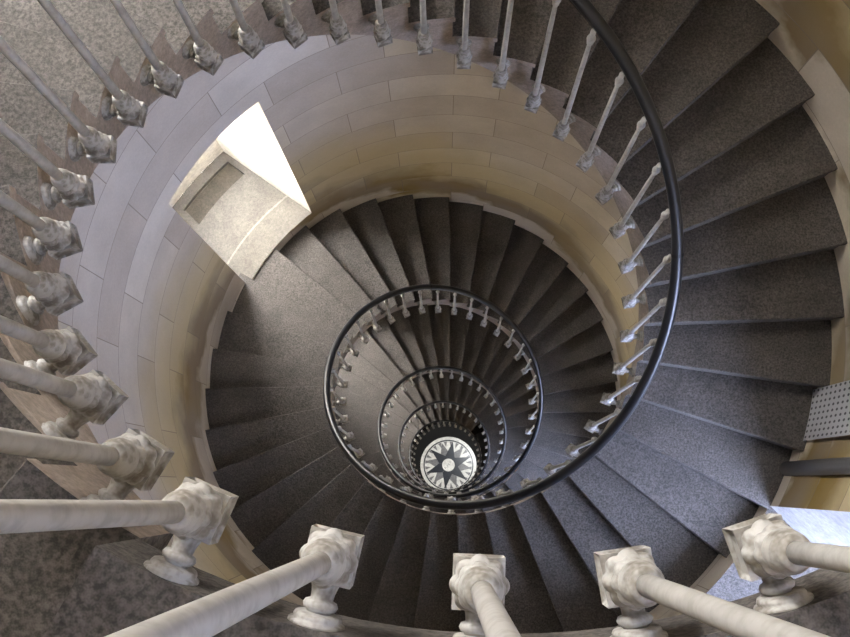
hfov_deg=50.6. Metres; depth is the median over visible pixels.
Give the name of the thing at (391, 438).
stone step
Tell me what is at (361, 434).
stone step
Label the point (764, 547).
baluster
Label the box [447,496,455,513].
baluster
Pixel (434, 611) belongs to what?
stone step
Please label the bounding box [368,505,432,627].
stone step
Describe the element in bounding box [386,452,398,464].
stone step
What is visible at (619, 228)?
baluster
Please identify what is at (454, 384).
stone step
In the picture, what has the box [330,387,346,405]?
baluster
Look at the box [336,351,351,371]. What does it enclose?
baluster
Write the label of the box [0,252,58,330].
stone step
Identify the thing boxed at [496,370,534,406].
stone step
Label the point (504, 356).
stone step
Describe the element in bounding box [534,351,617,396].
stone step
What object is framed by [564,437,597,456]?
baluster
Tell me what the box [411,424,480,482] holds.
floor
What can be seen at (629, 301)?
baluster
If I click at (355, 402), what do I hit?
stone step
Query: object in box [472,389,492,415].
stone step
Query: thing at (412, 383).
baluster
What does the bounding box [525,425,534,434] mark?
baluster
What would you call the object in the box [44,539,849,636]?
floor
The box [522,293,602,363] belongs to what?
stone step
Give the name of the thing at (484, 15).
stone step
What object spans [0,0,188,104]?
stone step
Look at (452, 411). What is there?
stone step
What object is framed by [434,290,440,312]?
baluster
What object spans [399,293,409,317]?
baluster
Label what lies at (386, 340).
stone step
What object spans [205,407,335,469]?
stone step
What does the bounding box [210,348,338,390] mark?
stone step
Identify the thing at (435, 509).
stone step
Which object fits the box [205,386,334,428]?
stone step
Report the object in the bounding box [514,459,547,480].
stone step
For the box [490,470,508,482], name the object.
stone step
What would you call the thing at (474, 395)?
stone step
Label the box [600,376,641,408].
baluster
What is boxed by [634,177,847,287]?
stone step
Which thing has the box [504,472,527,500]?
stone step
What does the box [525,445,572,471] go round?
stone step
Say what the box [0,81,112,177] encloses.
stone step
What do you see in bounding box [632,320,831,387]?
stone step
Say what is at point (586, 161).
baluster
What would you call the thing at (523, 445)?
baluster
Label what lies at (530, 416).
baluster
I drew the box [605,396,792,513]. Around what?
stone step
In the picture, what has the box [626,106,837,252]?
stone step
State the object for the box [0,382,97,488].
stone step
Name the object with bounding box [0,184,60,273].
stone step
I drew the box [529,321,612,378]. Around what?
stone step
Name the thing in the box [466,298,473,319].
baluster
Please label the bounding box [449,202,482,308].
stone step
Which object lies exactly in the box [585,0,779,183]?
stone step
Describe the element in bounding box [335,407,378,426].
stone step
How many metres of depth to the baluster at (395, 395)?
15.10 m
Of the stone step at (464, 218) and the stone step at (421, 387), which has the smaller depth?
the stone step at (464, 218)
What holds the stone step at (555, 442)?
attached to the wall
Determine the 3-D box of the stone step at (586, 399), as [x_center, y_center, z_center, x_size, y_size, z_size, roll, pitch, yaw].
[2.098,1.069,11.478,1.320,0.337,0.438,-8,79,0]
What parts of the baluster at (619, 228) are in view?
moulding, wall plate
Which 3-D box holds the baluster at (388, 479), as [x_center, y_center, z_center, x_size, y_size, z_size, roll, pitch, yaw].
[-0.329,1.262,6.863,0.076,1.129,0.138,31,82,7]
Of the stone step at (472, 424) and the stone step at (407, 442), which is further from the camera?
the stone step at (472, 424)
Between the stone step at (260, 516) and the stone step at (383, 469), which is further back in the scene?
the stone step at (383, 469)
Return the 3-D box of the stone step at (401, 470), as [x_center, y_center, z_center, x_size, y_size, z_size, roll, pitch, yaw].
[-1.004,3.758,19.861,1.320,0.337,0.438,-35,81,-5]
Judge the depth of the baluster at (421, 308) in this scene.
9.77 m
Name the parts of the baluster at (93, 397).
wall plate, moulding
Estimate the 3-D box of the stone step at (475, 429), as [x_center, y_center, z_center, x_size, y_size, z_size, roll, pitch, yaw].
[2.031,3.322,29.049,1.320,0.337,0.438,-44,82,-7]
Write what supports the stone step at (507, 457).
attached to the wall
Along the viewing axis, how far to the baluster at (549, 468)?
6.08 m
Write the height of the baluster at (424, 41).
1.129 m
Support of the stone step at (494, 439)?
attached to the wall
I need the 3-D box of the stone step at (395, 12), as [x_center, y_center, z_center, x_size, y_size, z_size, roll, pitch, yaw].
[-0.329,-1.915,4.130,0.438,0.337,1.320,-19,80,-2]
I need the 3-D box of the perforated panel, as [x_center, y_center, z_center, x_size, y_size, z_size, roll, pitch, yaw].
[2.351,0.484,4.918,0.086,1.340,0.332,15,80,4]
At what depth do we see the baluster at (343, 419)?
8.06 m
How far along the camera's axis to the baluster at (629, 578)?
1.01 m
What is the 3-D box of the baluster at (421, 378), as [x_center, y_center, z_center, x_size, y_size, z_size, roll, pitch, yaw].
[-0.083,0.944,15.222,0.073,1.129,0.138,-26,80,-4]
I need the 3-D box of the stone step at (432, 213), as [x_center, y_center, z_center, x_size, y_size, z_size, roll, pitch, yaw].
[0.144,-0.818,10.316,0.438,0.337,1.320,-8,79,0]
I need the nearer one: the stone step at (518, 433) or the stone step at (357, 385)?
the stone step at (357, 385)
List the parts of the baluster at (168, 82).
wall plate, moulding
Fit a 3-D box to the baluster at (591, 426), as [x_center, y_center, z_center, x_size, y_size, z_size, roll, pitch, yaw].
[1.105,0.628,5.395,0.138,1.129,0.076,31,81,6]
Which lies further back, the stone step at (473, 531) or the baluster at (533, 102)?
the stone step at (473, 531)
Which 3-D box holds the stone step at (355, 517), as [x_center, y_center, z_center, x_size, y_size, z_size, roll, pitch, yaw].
[-0.776,1.931,7.397,0.438,0.337,1.320,31,82,7]
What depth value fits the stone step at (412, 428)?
27.20 m
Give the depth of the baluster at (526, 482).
6.23 m
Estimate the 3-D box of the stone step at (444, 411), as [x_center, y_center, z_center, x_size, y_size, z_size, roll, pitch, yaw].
[0.635,2.562,28.356,0.438,0.337,1.320,-4,79,0]
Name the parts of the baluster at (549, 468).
moulding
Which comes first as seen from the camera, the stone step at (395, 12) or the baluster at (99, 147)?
the baluster at (99, 147)
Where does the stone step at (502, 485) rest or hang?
attached to the wall
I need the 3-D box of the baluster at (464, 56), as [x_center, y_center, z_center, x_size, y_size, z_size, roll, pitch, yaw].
[0.172,-1.335,3.707,0.076,1.129,0.132,1,79,1]
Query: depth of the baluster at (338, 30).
3.65 m
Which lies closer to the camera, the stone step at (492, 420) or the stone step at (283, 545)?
the stone step at (283, 545)
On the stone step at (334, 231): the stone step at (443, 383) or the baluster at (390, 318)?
the baluster at (390, 318)
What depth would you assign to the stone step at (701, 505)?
5.77 m
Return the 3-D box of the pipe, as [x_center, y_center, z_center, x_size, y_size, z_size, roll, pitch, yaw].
[2.217,0.684,4.253,0.090,2.700,0.090,0,79,1]
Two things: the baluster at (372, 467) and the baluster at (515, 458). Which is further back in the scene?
the baluster at (515, 458)
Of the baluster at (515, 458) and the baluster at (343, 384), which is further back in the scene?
the baluster at (515, 458)
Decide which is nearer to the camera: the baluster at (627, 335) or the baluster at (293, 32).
the baluster at (293, 32)
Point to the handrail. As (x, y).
(586, 8)
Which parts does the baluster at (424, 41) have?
wall plate, moulding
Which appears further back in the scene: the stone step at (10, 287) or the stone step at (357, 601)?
the stone step at (357, 601)
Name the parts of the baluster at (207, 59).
wall plate, moulding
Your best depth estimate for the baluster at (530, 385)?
11.15 m
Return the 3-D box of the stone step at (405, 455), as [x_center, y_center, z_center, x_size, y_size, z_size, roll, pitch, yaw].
[-1.149,4.075,26.552,1.320,0.337,0.438,-5,79,0]
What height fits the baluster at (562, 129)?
1.129 m
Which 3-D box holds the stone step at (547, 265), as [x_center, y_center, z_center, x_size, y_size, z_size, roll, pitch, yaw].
[1.337,-0.378,10.901,0.438,0.337,1.320,32,82,7]
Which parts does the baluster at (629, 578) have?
moulding, wall plate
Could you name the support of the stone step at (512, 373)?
on the stone step at (518, 388)
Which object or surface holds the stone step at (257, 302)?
on the stone step at (277, 273)
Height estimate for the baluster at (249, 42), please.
1.129 m
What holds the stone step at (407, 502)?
attached to the wall
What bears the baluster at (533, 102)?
on the stone step at (568, 41)
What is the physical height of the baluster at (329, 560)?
1.129 m
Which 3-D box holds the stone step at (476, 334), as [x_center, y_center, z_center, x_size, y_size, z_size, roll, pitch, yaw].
[0.932,0.438,16.638,0.438,0.337,1.320,13,80,4]
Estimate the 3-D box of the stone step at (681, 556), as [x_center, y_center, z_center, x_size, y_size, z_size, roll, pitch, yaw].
[1.484,1.462,6.054,1.320,0.337,0.438,41,83,8]
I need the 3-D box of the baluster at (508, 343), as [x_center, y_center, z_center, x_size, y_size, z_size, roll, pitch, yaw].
[1.009,0.191,10.323,0.076,1.129,0.138,42,83,8]
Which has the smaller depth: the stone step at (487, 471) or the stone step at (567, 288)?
the stone step at (567, 288)
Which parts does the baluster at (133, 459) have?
wall plate, moulding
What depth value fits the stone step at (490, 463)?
23.60 m
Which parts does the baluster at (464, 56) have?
wall plate, moulding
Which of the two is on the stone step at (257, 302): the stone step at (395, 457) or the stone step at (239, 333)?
the stone step at (239, 333)
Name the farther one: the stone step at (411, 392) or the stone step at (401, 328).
the stone step at (411, 392)
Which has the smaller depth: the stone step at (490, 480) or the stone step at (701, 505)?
the stone step at (701, 505)
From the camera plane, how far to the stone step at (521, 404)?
17.09 m
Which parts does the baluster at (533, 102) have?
moulding, wall plate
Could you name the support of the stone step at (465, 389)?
attached to the wall
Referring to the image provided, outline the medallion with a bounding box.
[420,437,475,489]
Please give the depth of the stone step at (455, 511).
12.59 m
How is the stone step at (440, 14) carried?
attached to the wall
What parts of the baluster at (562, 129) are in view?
moulding, wall plate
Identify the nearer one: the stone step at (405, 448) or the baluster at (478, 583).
the baluster at (478, 583)
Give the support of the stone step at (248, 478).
on the stone step at (229, 445)
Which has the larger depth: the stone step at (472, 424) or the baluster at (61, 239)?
the stone step at (472, 424)
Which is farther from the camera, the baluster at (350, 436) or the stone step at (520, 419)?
the stone step at (520, 419)
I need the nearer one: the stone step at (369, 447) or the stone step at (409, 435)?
the stone step at (369, 447)
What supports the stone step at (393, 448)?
attached to the wall
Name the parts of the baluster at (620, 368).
moulding, wall plate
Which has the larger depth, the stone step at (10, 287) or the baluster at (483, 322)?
the baluster at (483, 322)
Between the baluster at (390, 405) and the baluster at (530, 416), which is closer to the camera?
the baluster at (530, 416)
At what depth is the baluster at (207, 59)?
3.07 m
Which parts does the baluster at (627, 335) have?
moulding, wall plate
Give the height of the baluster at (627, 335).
1.129 m
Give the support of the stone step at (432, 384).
attached to the wall
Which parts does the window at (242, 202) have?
sill, sill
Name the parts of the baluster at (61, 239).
wall plate, moulding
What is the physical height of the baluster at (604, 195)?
1.129 m
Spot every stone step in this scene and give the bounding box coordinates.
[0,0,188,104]
[0,21,149,138]
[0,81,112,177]
[0,133,81,221]
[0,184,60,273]
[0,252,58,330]
[0,333,67,398]
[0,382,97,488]
[0,458,172,636]
[108,0,231,76]
[201,0,275,55]
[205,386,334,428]
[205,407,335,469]
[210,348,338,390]
[213,427,338,509]
[218,311,345,372]
[230,446,352,547]
[233,273,354,355]
[252,464,369,569]
[253,249,367,340]
[262,0,320,41]
[279,226,381,327]
[292,480,387,599]
[310,209,397,317]
[312,0,365,34]
[333,495,407,620]
[334,387,381,414]
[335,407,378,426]
[336,368,390,406]
[340,427,377,443]
[342,348,397,396]
[343,198,414,309]
[347,439,380,458]
[353,331,406,388]
[359,451,385,466]
[360,0,409,40]
[366,317,416,381]
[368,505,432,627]
[372,462,392,485]
[376,473,400,494]
[378,195,432,305]
[381,420,401,434]
[381,432,398,443]
[382,408,405,426]
[383,443,397,453]
[384,309,426,376]
[385,397,410,419]
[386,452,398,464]
[388,461,401,473]
[390,483,403,499]
[392,388,416,412]
[394,469,406,480]
[398,452,407,459]
[400,459,409,466]
[401,436,411,446]
[401,445,408,452]
[403,428,414,439]
[404,381,423,407]
[405,421,418,433]
[406,304,437,372]
[406,491,420,507]
[408,0,454,52]
[411,415,423,429]
[412,375,431,403]
[414,197,450,304]
[414,512,460,631]
[416,408,429,425]
[418,505,433,510]
[423,372,439,401]
[423,405,435,421]
[427,304,449,371]
[431,403,441,419]
[433,508,448,512]
[436,372,449,400]
[440,403,448,419]
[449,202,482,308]
[449,307,469,373]
[449,372,460,401]
[449,403,456,420]
[452,0,502,70]
[454,500,465,513]
[455,406,465,423]
[457,376,473,405]
[457,511,493,631]
[459,312,490,377]
[461,410,473,426]
[464,499,482,512]
[465,381,483,409]
[466,211,514,315]
[466,416,478,430]
[470,322,506,383]
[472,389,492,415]
[473,423,483,435]
[478,399,498,421]
[481,335,518,390]
[481,491,500,511]
[482,225,543,324]
[483,412,502,428]
[483,468,493,478]
[484,478,497,490]
[485,504,563,633]
[486,423,503,436]
[486,461,498,468]
[489,433,503,444]
[489,453,499,461]
[490,355,528,398]
[490,444,502,452]
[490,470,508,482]
[491,0,552,93]
[491,482,518,506]
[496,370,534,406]
[496,460,513,476]
[497,244,568,335]
[501,451,519,464]
[502,388,537,417]
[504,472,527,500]
[505,440,527,453]
[506,407,537,428]
[507,424,534,439]
[509,267,587,349]
[512,492,617,631]
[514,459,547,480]
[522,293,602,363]
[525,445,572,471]
[527,0,619,119]
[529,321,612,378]
[533,430,592,459]
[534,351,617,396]
[537,382,616,412]
[537,412,612,437]
[540,477,658,615]
[558,0,700,150]
[568,457,717,586]
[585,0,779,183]
[594,427,758,557]
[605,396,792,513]
[612,37,814,218]
[621,362,816,450]
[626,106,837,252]
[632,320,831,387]
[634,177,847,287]
[638,249,843,329]
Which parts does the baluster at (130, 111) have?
wall plate, moulding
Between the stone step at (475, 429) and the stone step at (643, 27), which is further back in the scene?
the stone step at (475, 429)
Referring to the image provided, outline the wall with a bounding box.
[58,0,849,625]
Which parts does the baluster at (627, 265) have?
moulding, wall plate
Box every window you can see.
[169,102,311,278]
[706,506,849,600]
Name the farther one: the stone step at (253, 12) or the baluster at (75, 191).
the stone step at (253, 12)
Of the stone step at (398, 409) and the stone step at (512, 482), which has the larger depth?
the stone step at (398, 409)
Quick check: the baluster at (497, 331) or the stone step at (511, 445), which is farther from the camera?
the stone step at (511, 445)
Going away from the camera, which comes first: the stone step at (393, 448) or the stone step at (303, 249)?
the stone step at (303, 249)
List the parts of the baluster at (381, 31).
wall plate, moulding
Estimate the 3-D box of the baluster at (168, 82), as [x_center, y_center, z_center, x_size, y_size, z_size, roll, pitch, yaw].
[-0.869,-0.874,2.431,0.123,1.129,0.076,20,80,5]
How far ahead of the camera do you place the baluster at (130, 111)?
2.60 m
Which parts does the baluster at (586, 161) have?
moulding, wall plate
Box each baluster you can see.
[0,36,116,162]
[0,118,94,209]
[0,190,82,264]
[0,254,83,325]
[0,315,97,375]
[0,358,128,439]
[0,427,174,499]
[0,477,238,585]
[37,0,147,127]
[105,524,364,636]
[110,0,183,98]
[173,0,223,75]
[227,0,264,58]
[274,0,307,48]
[321,0,350,44]
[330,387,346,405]
[331,368,347,387]
[332,407,349,423]
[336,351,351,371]
[338,426,355,441]
[344,334,359,357]
[348,444,364,458]
[355,320,369,343]
[361,461,377,479]
[368,0,392,47]
[368,309,381,332]
[379,475,392,493]
[383,300,395,323]
[383,409,389,417]
[386,399,393,407]
[391,390,399,399]
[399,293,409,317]
[399,383,406,392]
[399,486,411,503]
[408,377,414,385]
[413,0,432,55]
[416,290,425,313]
[417,372,423,381]
[422,493,432,510]
[428,370,433,378]
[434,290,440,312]
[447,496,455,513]
[449,553,520,636]
[451,293,456,314]
[456,0,471,68]
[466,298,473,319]
[471,495,483,512]
[480,306,488,326]
[492,0,513,88]
[493,317,502,336]
[495,488,513,507]
[504,329,514,347]
[512,454,521,464]
[514,343,524,360]
[519,477,542,497]
[520,440,529,448]
[521,359,531,374]
[524,0,560,113]
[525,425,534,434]
[526,375,536,389]
[528,392,538,404]
[528,408,537,419]
[543,460,570,475]
[552,28,595,141]
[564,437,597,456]
[576,71,624,172]
[584,409,621,434]
[593,545,829,636]
[595,116,645,205]
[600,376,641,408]
[609,162,660,239]
[612,338,656,376]
[618,209,669,273]
[620,297,666,341]
[621,254,670,308]
[722,513,849,613]
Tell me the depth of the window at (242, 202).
9.31 m
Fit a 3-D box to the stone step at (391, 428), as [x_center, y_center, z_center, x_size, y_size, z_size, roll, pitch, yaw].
[-1.184,2.442,20.977,1.320,0.337,0.438,14,80,4]
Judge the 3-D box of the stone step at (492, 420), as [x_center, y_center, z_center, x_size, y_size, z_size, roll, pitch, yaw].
[2.072,2.440,23.159,1.320,0.337,0.438,-35,81,-5]
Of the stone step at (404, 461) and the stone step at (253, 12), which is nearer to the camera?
the stone step at (253, 12)
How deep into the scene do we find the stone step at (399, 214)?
9.99 m
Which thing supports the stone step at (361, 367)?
on the stone step at (371, 351)
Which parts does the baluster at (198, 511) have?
wall plate, moulding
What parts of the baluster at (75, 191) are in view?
wall plate, moulding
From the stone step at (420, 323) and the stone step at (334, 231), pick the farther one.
the stone step at (420, 323)
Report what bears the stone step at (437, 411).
attached to the wall
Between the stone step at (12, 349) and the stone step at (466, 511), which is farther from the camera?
the stone step at (466, 511)
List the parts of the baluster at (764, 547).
moulding, wall plate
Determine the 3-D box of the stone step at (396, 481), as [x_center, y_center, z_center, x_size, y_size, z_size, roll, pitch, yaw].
[-0.915,2.868,13.625,0.438,0.337,1.320,42,83,8]
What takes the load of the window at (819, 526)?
in the wall
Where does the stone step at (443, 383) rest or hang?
attached to the wall
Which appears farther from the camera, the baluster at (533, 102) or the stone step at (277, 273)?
the stone step at (277, 273)
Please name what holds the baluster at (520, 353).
on the stone step at (583, 313)
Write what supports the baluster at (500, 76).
on the stone step at (530, 18)
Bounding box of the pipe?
[780,457,849,475]
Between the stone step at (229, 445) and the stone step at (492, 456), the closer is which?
the stone step at (229, 445)
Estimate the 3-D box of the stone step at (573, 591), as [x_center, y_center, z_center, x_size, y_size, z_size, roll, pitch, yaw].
[0.985,1.880,6.332,0.438,0.337,1.320,-28,80,-4]
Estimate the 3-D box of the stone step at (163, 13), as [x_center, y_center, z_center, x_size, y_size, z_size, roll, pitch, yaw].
[-1.331,-1.329,3.349,1.320,0.337,0.438,30,81,6]
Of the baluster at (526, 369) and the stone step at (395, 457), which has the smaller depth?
the baluster at (526, 369)
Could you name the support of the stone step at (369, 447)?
attached to the wall
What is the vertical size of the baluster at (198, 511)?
1.129 m
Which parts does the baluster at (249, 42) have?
wall plate, moulding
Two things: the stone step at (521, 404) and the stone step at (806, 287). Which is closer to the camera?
the stone step at (806, 287)
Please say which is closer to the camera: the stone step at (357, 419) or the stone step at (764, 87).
the stone step at (764, 87)
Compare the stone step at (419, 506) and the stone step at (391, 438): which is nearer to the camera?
the stone step at (419, 506)
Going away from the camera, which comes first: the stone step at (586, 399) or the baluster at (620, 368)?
the baluster at (620, 368)
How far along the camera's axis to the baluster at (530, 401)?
11.29 m
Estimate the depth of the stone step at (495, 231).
10.47 m
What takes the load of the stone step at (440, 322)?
attached to the wall
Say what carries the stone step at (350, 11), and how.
on the stone step at (395, 12)
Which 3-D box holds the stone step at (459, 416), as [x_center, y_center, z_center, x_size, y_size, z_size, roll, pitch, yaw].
[1.256,2.719,28.660,0.438,0.337,1.320,16,80,4]
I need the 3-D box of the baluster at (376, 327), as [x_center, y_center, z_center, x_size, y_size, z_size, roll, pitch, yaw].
[-0.527,-0.011,8.836,0.138,1.129,0.076,41,83,8]
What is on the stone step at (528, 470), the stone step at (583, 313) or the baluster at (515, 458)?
the baluster at (515, 458)
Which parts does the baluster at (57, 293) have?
wall plate, moulding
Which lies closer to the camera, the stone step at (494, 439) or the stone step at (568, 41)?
the stone step at (568, 41)
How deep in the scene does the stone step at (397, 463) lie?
19.95 m
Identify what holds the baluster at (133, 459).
on the stone step at (38, 570)
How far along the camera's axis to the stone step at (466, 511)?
12.42 m
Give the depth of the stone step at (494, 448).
23.34 m
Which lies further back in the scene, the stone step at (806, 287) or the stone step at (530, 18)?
the stone step at (806, 287)
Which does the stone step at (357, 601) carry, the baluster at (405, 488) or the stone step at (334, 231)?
the baluster at (405, 488)
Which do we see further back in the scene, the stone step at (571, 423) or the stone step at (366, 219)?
the stone step at (571, 423)
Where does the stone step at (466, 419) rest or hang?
on the stone step at (472, 424)
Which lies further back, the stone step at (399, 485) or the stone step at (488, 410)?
the stone step at (488, 410)
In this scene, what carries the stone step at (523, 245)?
attached to the wall
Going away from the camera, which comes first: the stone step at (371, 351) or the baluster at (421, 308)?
the baluster at (421, 308)
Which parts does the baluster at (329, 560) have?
wall plate, moulding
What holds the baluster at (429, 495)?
on the stone step at (396, 599)
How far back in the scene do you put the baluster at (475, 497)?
6.62 m
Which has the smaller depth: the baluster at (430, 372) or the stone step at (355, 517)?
the stone step at (355, 517)
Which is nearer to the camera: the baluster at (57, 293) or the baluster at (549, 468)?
the baluster at (57, 293)
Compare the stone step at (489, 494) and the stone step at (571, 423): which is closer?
the stone step at (571, 423)
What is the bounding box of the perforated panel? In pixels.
[803,380,849,440]
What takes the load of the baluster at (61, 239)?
on the stone step at (13, 229)
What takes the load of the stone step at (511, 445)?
on the stone step at (507, 457)
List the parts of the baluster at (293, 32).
wall plate, moulding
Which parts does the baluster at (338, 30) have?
wall plate, moulding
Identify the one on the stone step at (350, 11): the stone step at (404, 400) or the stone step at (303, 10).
the stone step at (303, 10)
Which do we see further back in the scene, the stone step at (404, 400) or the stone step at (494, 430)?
the stone step at (494, 430)
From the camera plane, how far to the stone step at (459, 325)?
16.32 m
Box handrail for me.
[323,0,683,509]
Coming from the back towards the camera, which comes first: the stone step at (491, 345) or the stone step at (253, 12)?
the stone step at (491, 345)
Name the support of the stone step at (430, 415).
attached to the wall
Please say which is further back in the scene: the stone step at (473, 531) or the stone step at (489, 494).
the stone step at (489, 494)
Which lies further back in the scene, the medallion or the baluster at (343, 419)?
the medallion
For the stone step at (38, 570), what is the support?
on the stone step at (20, 410)
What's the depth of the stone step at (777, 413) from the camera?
5.54 m
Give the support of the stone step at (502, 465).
on the stone step at (497, 473)
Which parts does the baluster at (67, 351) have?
wall plate, moulding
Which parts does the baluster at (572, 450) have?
moulding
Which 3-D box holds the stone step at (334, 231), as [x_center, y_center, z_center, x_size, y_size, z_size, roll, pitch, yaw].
[-0.737,-0.602,9.775,0.438,0.337,1.320,-38,81,-6]
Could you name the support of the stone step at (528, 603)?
on the stone step at (473, 531)
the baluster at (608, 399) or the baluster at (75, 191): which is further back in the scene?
the baluster at (608, 399)
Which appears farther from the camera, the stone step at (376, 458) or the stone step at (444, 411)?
the stone step at (444, 411)
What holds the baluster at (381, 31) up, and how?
on the stone step at (395, 12)
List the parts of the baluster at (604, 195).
moulding, wall plate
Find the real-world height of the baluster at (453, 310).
1.129 m
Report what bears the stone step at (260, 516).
attached to the wall
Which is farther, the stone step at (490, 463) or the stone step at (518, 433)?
the stone step at (490, 463)
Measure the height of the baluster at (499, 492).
1.129 m
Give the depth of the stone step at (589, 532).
6.08 m
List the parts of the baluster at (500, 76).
moulding, wall plate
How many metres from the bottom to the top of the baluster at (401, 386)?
1.129 m
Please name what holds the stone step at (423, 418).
attached to the wall
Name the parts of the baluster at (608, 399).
moulding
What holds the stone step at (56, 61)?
on the stone step at (97, 23)
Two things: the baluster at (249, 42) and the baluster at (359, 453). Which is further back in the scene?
the baluster at (359, 453)
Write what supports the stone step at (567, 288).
attached to the wall
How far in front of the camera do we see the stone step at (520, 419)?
17.20 m
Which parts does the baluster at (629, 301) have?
moulding, wall plate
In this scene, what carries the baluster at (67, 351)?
on the stone step at (12, 349)
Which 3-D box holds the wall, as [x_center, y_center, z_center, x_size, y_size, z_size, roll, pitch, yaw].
[0.387,1.835,15.320,4.578,37.200,4.570,0,79,1]
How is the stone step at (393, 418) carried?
attached to the wall
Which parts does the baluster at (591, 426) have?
moulding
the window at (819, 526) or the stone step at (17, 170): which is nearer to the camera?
the stone step at (17, 170)
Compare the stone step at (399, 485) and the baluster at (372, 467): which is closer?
the baluster at (372, 467)
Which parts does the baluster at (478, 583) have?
wall plate, moulding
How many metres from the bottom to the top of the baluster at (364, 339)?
1.129 m
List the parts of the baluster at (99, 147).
wall plate, moulding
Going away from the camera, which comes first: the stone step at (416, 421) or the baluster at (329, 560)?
the baluster at (329, 560)
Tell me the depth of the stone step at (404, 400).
21.40 m
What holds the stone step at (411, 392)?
attached to the wall
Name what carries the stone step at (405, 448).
attached to the wall
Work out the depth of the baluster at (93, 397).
1.48 m
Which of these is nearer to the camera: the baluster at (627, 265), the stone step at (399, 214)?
the baluster at (627, 265)
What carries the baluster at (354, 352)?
on the stone step at (257, 302)
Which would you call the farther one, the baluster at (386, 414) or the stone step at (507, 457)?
the stone step at (507, 457)
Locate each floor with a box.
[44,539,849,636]
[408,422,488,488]
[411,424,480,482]

